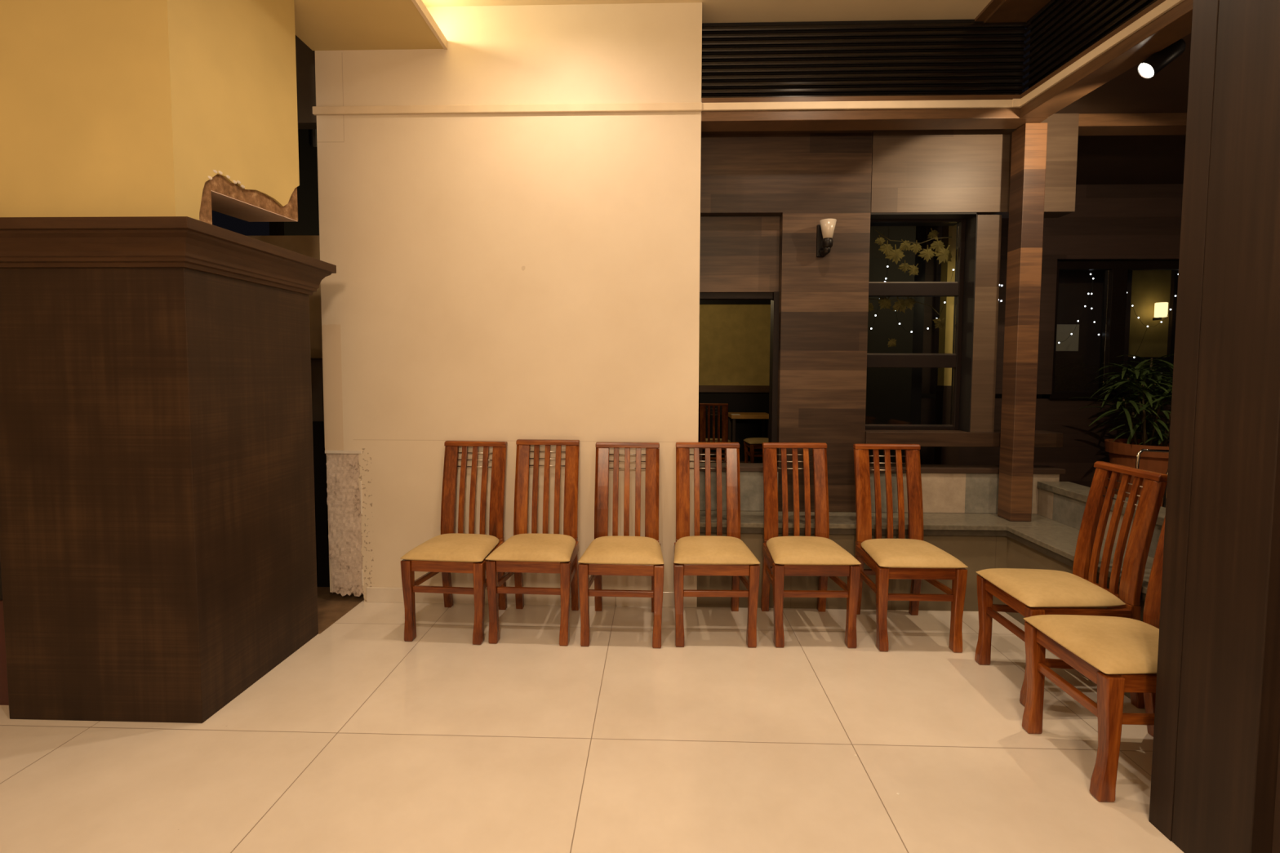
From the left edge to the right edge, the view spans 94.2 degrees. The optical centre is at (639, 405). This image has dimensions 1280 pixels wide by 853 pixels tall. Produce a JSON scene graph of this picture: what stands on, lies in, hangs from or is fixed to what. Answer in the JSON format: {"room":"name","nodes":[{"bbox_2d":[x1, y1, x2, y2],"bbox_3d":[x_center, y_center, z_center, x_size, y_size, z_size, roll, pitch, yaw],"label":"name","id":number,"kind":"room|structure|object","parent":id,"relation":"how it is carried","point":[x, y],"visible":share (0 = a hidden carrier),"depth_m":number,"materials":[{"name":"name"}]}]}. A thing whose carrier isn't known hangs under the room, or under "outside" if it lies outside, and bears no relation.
{"room":"restaurant waiting area","nodes":[
{"label":"restaurant waiting area","id":0,"kind":"room"},
{"bbox_2d":[248,35,329,586],"bbox_3d":[-2.493,-0.606,3.886,1.170,3.604,0.130,0,3,2],"label":"wall","id":1,"kind":"structure","parent":0,"point":[306,245],"depth_m":3.85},
{"bbox_2d":[269,128,319,235],"bbox_3d":[-2.337,-0.573,6.830,0.100,3.200,5.650,0,3,2],"label":"wall","id":2,"kind":"structure","parent":0,"point":[308,223],"depth_m":4.21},
{"bbox_2d":[312,128,316,146],"bbox_3d":[-2.404,-1.966,4.278,0.150,0.210,0.010,0,3,2],"label":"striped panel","id":3,"kind":"object","parent":2,"relation":"attached to","point":[314,131],"visible":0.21,"depth_m":4.27,"materials":[{"name":"black"}]},
{"bbox_2d":[315,2,702,601],"bbox_3d":[-0.780,-0.550,3.596,2.264,3.530,0.129,0,3,2],"label":"wall","id":4,"kind":"structure","parent":0,"point":[508,277],"depth_m":3.52,"materials":[{"name":"beige paint"}]},
{"bbox_2d":[312,102,702,115],"bbox_3d":[-0.781,-1.723,3.458,2.278,0.045,0.022,0,3,2],"label":"trim","id":5,"kind":"structure","parent":4,"relation":"attached to","point":[684,106],"depth_m":3.45,"materials":[{"name":"beige paint"}]},
{"bbox_2d":[366,586,697,607],"bbox_3d":[-0.668,1.170,3.624,2.023,0.092,0.010,0,3,2],"label":"baseboard","id":6,"kind":"structure","parent":4,"relation":"attached to","point":[374,594],"depth_m":3.62,"materials":[{"name":"tile"}]},
{"bbox_2d":[701,0,1193,131],"bbox_3d":[1.380,-1.641,2.314,2.121,0.132,2.490,0,3,2],"label":"beam","id":7,"kind":"structure","parent":4,"relation":"attached to","point":[1163,23],"depth_m":3.39,"materials":[{"name":"brown wood"}]},
{"bbox_2d":[0,461,1183,852],"bbox_3d":[0.854,1.266,3.552,13.500,0.080,15.000,0,3,2],"label":"floor","id":8,"kind":"structure","parent":0,"point":[365,738],"depth_m":2.23,"materials":[{"name":"tile"}]},
{"bbox_2d":[0,600,8,705],"bbox_3d":[-2.972,1.034,2.736,0.700,0.450,0.440,0,3,2],"label":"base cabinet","id":9,"kind":"object","parent":8,"relation":"on","point":[3,674],"visible":0.02,"depth_m":2.51,"materials":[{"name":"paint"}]},
{"bbox_2d":[0,560,2,599],"bbox_3d":[-2.974,0.683,2.722,0.695,0.249,0.430,0,3,2],"label":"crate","id":10,"kind":"object","parent":9,"relation":"on","point":[1,589],"visible":0.02,"depth_m":2.50,"materials":[{"name":"brown wood"}]},
{"bbox_2d":[0,0,336,723],"bbox_3d":[-2.145,-0.505,2.716,0.996,3.530,1.013,0,3,2],"label":"wall","id":11,"kind":"structure","parent":8,"relation":"on","point":[157,532],"depth_m":2.36,"materials":[{"name":"brown wood"}]},
{"bbox_2d":[400,440,507,644],"bbox_3d":[-1.006,0.730,3.334,0.442,1.002,0.542,1,3,5],"label":"dining chair","id":12,"kind":"object","parent":8,"relation":"on","point":[447,553],"visible":0.98,"depth_m":3.38,"materials":[{"name":"brown wood"}]},
{"bbox_2d":[485,439,579,645],"bbox_3d":[-0.564,0.726,3.319,0.442,1.014,0.542,0,3,3],"label":"dining chair","id":13,"kind":"object","parent":8,"relation":"on","point":[523,552],"visible":1,"depth_m":3.39,"materials":[{"name":"brown wood"}]},
{"bbox_2d":[577,441,664,648],"bbox_3d":[-0.086,0.735,3.295,0.442,1.002,0.542,0,3,3],"label":"dining chair","id":14,"kind":"object","parent":8,"relation":"on","point":[637,555],"visible":1,"depth_m":3.35,"materials":[{"name":"brown wood"}]},
{"bbox_2d":[699,403,730,462],"bbox_3d":[1.017,0.465,8.136,0.442,1.002,0.542,1,3,10],"label":"dining chair","id":15,"kind":"object","parent":8,"relation":"on","point":[703,408],"visible":0.56,"depth_m":7.92,"materials":[{"name":"brown wood"}]},
{"bbox_2d":[673,442,759,648],"bbox_3d":[0.397,0.737,3.303,0.442,1.002,0.553,0,3,1],"label":"dining chair","id":16,"kind":"object","parent":8,"relation":"on","point":[708,554],"visible":1,"depth_m":3.30,"materials":[{"name":"brown wood"}]},
{"bbox_2d":[728,412,768,462],"bbox_3d":[1.646,0.524,8.997,0.600,0.790,0.600,0,3,2],"label":"dining table","id":17,"kind":"object","parent":8,"relation":"on","point":[762,415],"visible":0.53,"depth_m":8.72,"materials":[{"name":"brown wood"}]},
{"bbox_2d":[743,437,768,462],"bbox_3d":[1.752,0.458,8.305,0.542,1.002,0.442,0,3,-2],"label":"dining chair","id":18,"kind":"object","parent":8,"relation":"on","point":[753,443],"visible":0.45,"depth_m":8.15,"materials":[{"name":"brown wood"}]},
{"bbox_2d":[760,442,861,648],"bbox_3d":[0.912,0.738,3.301,0.442,1.002,0.553,0,3,1],"label":"dining chair","id":19,"kind":"object","parent":8,"relation":"on","point":[818,555],"visible":1,"depth_m":3.43,"materials":[{"name":"brown wood"}]},
{"bbox_2d":[853,443,968,653],"bbox_3d":[1.437,0.743,3.259,0.442,1.002,0.553,0,3,1],"label":"dining chair","id":20,"kind":"object","parent":8,"relation":"on","point":[913,558],"visible":0.97,"depth_m":3.29,"materials":[{"name":"brown wood"}]},
{"bbox_2d":[974,461,1167,708],"bbox_3d":[1.916,0.776,2.690,0.567,1.002,0.442,0,3,2],"label":"dining chair","id":21,"kind":"object","parent":8,"relation":"on","point":[1028,593],"visible":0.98,"depth_m":2.62,"materials":[{"name":"brown wood"}]},
{"bbox_2d":[1022,515,1165,802],"bbox_3d":[1.798,0.807,2.143,0.567,1.002,0.442,0,3,1],"label":"dining chair","id":22,"kind":"object","parent":8,"relation":"on","point":[1119,655],"visible":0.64,"depth_m":2.09,"materials":[{"name":"brown wood"}]},
{"bbox_2d":[1072,354,1173,506],"bbox_3d":[3.922,0.377,4.605,0.884,1.597,0.897,-2,4,-31],"label":"potted palm","id":23,"kind":"object","parent":8,"relation":"on","point":[1122,451],"visible":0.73,"depth_m":4.55,"materials":[{"name":"plant"}]},
{"bbox_2d":[1135,448,1168,507],"bbox_3d":[2.925,0.754,3.064,0.469,1.010,0.428,0,3,2],"label":"handrail","id":24,"kind":"object","parent":8,"relation":"on","point":[1140,451],"visible":0.13,"depth_m":3.23,"materials":[{"name":"silver metal"}]},
{"bbox_2d":[1148,0,1279,852],"bbox_3d":[1.838,-0.417,1.403,0.456,3.530,0.761,0,3,2],"label":"pillar","id":25,"kind":"structure","parent":8,"relation":"on","point":[1215,774],"depth_m":1.64,"materials":[{"name":"brown wood"}]},
{"bbox_2d":[697,299,770,461],"bbox_3d":[0.296,-0.714,9.470,5.000,3.200,0.200,0,3,2],"label":"wall","id":26,"kind":"structure","parent":0,"point":[734,335],"depth_m":9.42,"materials":[{"name":"yellow paint"}]},
{"bbox_2d":[422,0,1050,27],"bbox_3d":[-1.395,-2.126,-0.187,9.200,0.100,7.780,0,3,2],"label":"ceiling","id":27,"kind":"structure","parent":0,"point":[713,11],"depth_m":3.45,"materials":[{"name":"paint"}]},
{"bbox_2d":[293,0,447,50],"bbox_3d":[-1.570,-2.098,1.802,0.799,0.242,3.335,0,3,2],"label":"soffit","id":28,"kind":"structure","parent":27,"relation":"attached to","point":[321,24],"depth_m":3.23,"materials":[{"name":"paint"}]},
{"bbox_2d":[701,18,1026,97],"bbox_3d":[1.326,-2.019,3.584,1.930,0.578,0.046,0,3,2],"label":"louver panel","id":29,"kind":"object","parent":27,"relation":"attached to","point":[917,57],"visible":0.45,"depth_m":3.57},
{"bbox_2d":[1024,0,1157,90],"bbox_3d":[2.325,-1.938,2.224,0.047,0.578,2.600,0,3,-1],"label":"louver panel","id":30,"kind":"object","parent":27,"relation":"attached to","point":[1061,30],"visible":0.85,"depth_m":3.19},
{"bbox_2d":[699,462,1065,514],"bbox_3d":[1.497,0.537,3.861,2.360,0.287,0.162,0,3,2],"label":"stone wall","id":31,"kind":"structure","parent":0,"point":[946,488],"depth_m":3.78,"materials":[{"name":"beige stone"}]},
{"bbox_2d":[851,226,926,512],"bbox_3d":[2.230,-0.568,7.013,0.080,3.200,4.800,0,3,2],"label":"wall","id":32,"kind":"structure","parent":0,"point":[893,394],"depth_m":4.97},
{"bbox_2d":[699,113,1079,511],"bbox_3d":[1.247,-0.605,3.809,2.851,2.571,0.192,0,3,2],"label":"wall","id":33,"kind":"structure","parent":0,"point":[765,196],"depth_m":3.72,"materials":[{"name":"brown wood"}]},
{"bbox_2d":[816,218,836,257],"bbox_3d":[1.147,-1.022,3.649,0.100,0.211,0.130,0,3,2],"label":"wall lamp","id":34,"kind":"object","parent":33,"relation":"attached to","point":[824,231],"visible":1,"depth_m":3.62,"materials":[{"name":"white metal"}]},
{"bbox_2d":[865,212,977,431],"bbox_3d":[1.762,-0.525,3.874,0.653,1.374,0.300,0,3,2],"label":"window","id":35,"kind":"structure","parent":33,"relation":"in","point":[962,289],"depth_m":3.84,"materials":[{"name":"brown wood"}]},
{"bbox_2d":[867,297,944,346],"bbox_3d":[1.740,-0.557,3.951,0.565,0.345,0.026,0,3,2],"label":"leaf garland","id":36,"kind":"object","parent":35,"relation":"hanging from","point":[901,304],"visible":0.88,"depth_m":3.94,"materials":[{"name":"green plant"}]},
{"bbox_2d":[874,228,951,275],"bbox_3d":[1.804,-1.009,3.924,0.516,0.308,0.029,0,3,2],"label":"leaf garland","id":37,"kind":"object","parent":35,"relation":"hanging from","point":[944,254],"visible":1,"depth_m":3.92,"materials":[{"name":"green plant"}]},
{"bbox_2d":[697,511,1153,709],"bbox_3d":[1.393,1.039,2.218,2.181,0.528,3.197,0,3,2],"label":"wall","id":38,"kind":"structure","parent":0,"point":[980,541],"depth_m":3.53,"materials":[{"name":"tile"}]},
{"bbox_2d":[997,122,1047,521],"bbox_3d":[2.294,-0.471,3.576,0.125,2.338,0.137,0,3,2],"label":"post","id":39,"kind":"object","parent":38,"relation":"on","point":[1028,141],"visible":1,"depth_m":3.53,"materials":[{"name":"brown wood"}]},
{"bbox_2d":[932,224,959,513],"bbox_3d":[2.525,-0.344,4.852,0.144,2.999,0.124,0,3,2],"label":"pier","id":40,"kind":"object","parent":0,"point":[942,455],"visible":0.36,"depth_m":4.81,"materials":[{"name":"yellow paint"}]},
{"bbox_2d":[921,270,1178,397],"bbox_3d":[5.760,-0.680,7.423,6.950,3.400,0.150,0,3,2],"label":"wall","id":41,"kind":"structure","parent":0,"point":[1148,287],"depth_m":7.35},
{"bbox_2d":[1152,302,1168,319],"bbox_3d":[6.312,-1.139,7.226,0.124,0.204,0.167,0,3,2],"label":"wall lamp","id":42,"kind":"object","parent":41,"relation":"attached to","point":[1161,308],"visible":0.98,"depth_m":7.16,"materials":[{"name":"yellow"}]},
{"bbox_2d":[920,183,1183,514],"bbox_3d":[5.011,-0.349,5.070,5.300,3.000,0.170,0,3,2],"label":"wall","id":43,"kind":"structure","parent":0,"point":[1108,222],"depth_m":5.03,"materials":[{"name":"brown wood"}]},
{"bbox_2d":[1041,260,1178,399],"bbox_3d":[4.205,-0.639,5.074,1.414,1.174,0.120,0,3,2],"label":"window","id":44,"kind":"structure","parent":43,"relation":"in","point":[1116,271],"depth_m":5.05,"materials":[{"name":"brown wood"}]},
{"bbox_2d":[1057,273,1099,343],"bbox_3d":[3.808,-0.835,5.145,0.346,0.602,0.013,0,3,2],"label":"fairy lights","id":45,"kind":"object","parent":44,"relation":"hanging from","point":[1090,273],"visible":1,"depth_m":5.14,"materials":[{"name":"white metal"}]},
{"bbox_2d":[1126,273,1178,358],"bbox_3d":[4.413,-0.769,5.130,0.455,0.726,0.013,0,3,2],"label":"fairy lights","id":46,"kind":"object","parent":44,"relation":"attached to","point":[1178,273],"visible":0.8,"depth_m":5.13,"materials":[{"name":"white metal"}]},
{"bbox_2d":[1035,270,1132,398],"bbox_3d":[3.996,-0.173,5.445,0.850,2.600,0.064,0,3,2],"label":"wall","id":47,"kind":"structure","parent":0,"point":[1073,370],"depth_m":5.38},
{"bbox_2d":[1055,324,1079,351],"bbox_3d":[3.871,-0.611,5.389,0.200,0.240,0.005,0,3,2],"label":"notice","id":48,"kind":"object","parent":47,"relation":"attached to","point":[1064,331],"visible":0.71,"depth_m":5.39,"materials":[{"name":"grey paper"}]},
{"bbox_2d":[1037,481,1165,558],"bbox_3d":[2.547,0.675,2.157,0.195,0.211,3.187,0,3,2],"label":"stone wall","id":49,"kind":"structure","parent":0,"point":[1062,502],"depth_m":3.47,"materials":[{"name":"grey stone"}]},
{"bbox_2d":[1054,32,1191,184],"bbox_3d":[4.953,-1.711,2.154,5.250,0.050,5.800,0,3,2],"label":"ceiling","id":50,"kind":"structure","parent":0,"point":[1148,159],"depth_m":4.02,"materials":[{"name":"brown wood"}]},
{"bbox_2d":[1078,112,1186,135],"bbox_3d":[5.149,-1.731,3.625,4.948,0.074,0.150,0,3,2],"label":"beam","id":51,"kind":"structure","parent":50,"relation":"attached to","point":[1143,123],"depth_m":3.62,"materials":[{"name":"brown wood"}]},
{"bbox_2d":[1137,38,1186,78],"bbox_3d":[2.367,-1.609,2.697,0.173,0.231,0.082,1,3,11],"label":"spotlight","id":52,"kind":"object","parent":50,"relation":"hanging from","point":[1156,62],"visible":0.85,"depth_m":2.67,"materials":[{"name":"black metal"}]},
{"bbox_2d":[1104,438,1168,506],"bbox_3d":[3.941,0.732,4.628,0.550,0.885,0.550,0,3,2],"label":"pot","id":53,"kind":"object","parent":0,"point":[1122,451],"depth_m":4.50,"materials":[{"name":"ceramic"}]},
{"bbox_3d":[-0.033,-2.189,6.671,4.500,0.060,5.640,0,3,2],"label":"ceiling","id":54,"kind":"structure","parent":0,"visible":0},
{"bbox_2d":[870,226,954,333],"bbox_3d":[2.016,-1.278,4.374,0.599,1.487,0.013,0,3,2],"label":"fairy lights","id":55,"kind":"object","parent":54,"relation":"hanging from","point":[887,266],"visible":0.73,"depth_m":4.40,"materials":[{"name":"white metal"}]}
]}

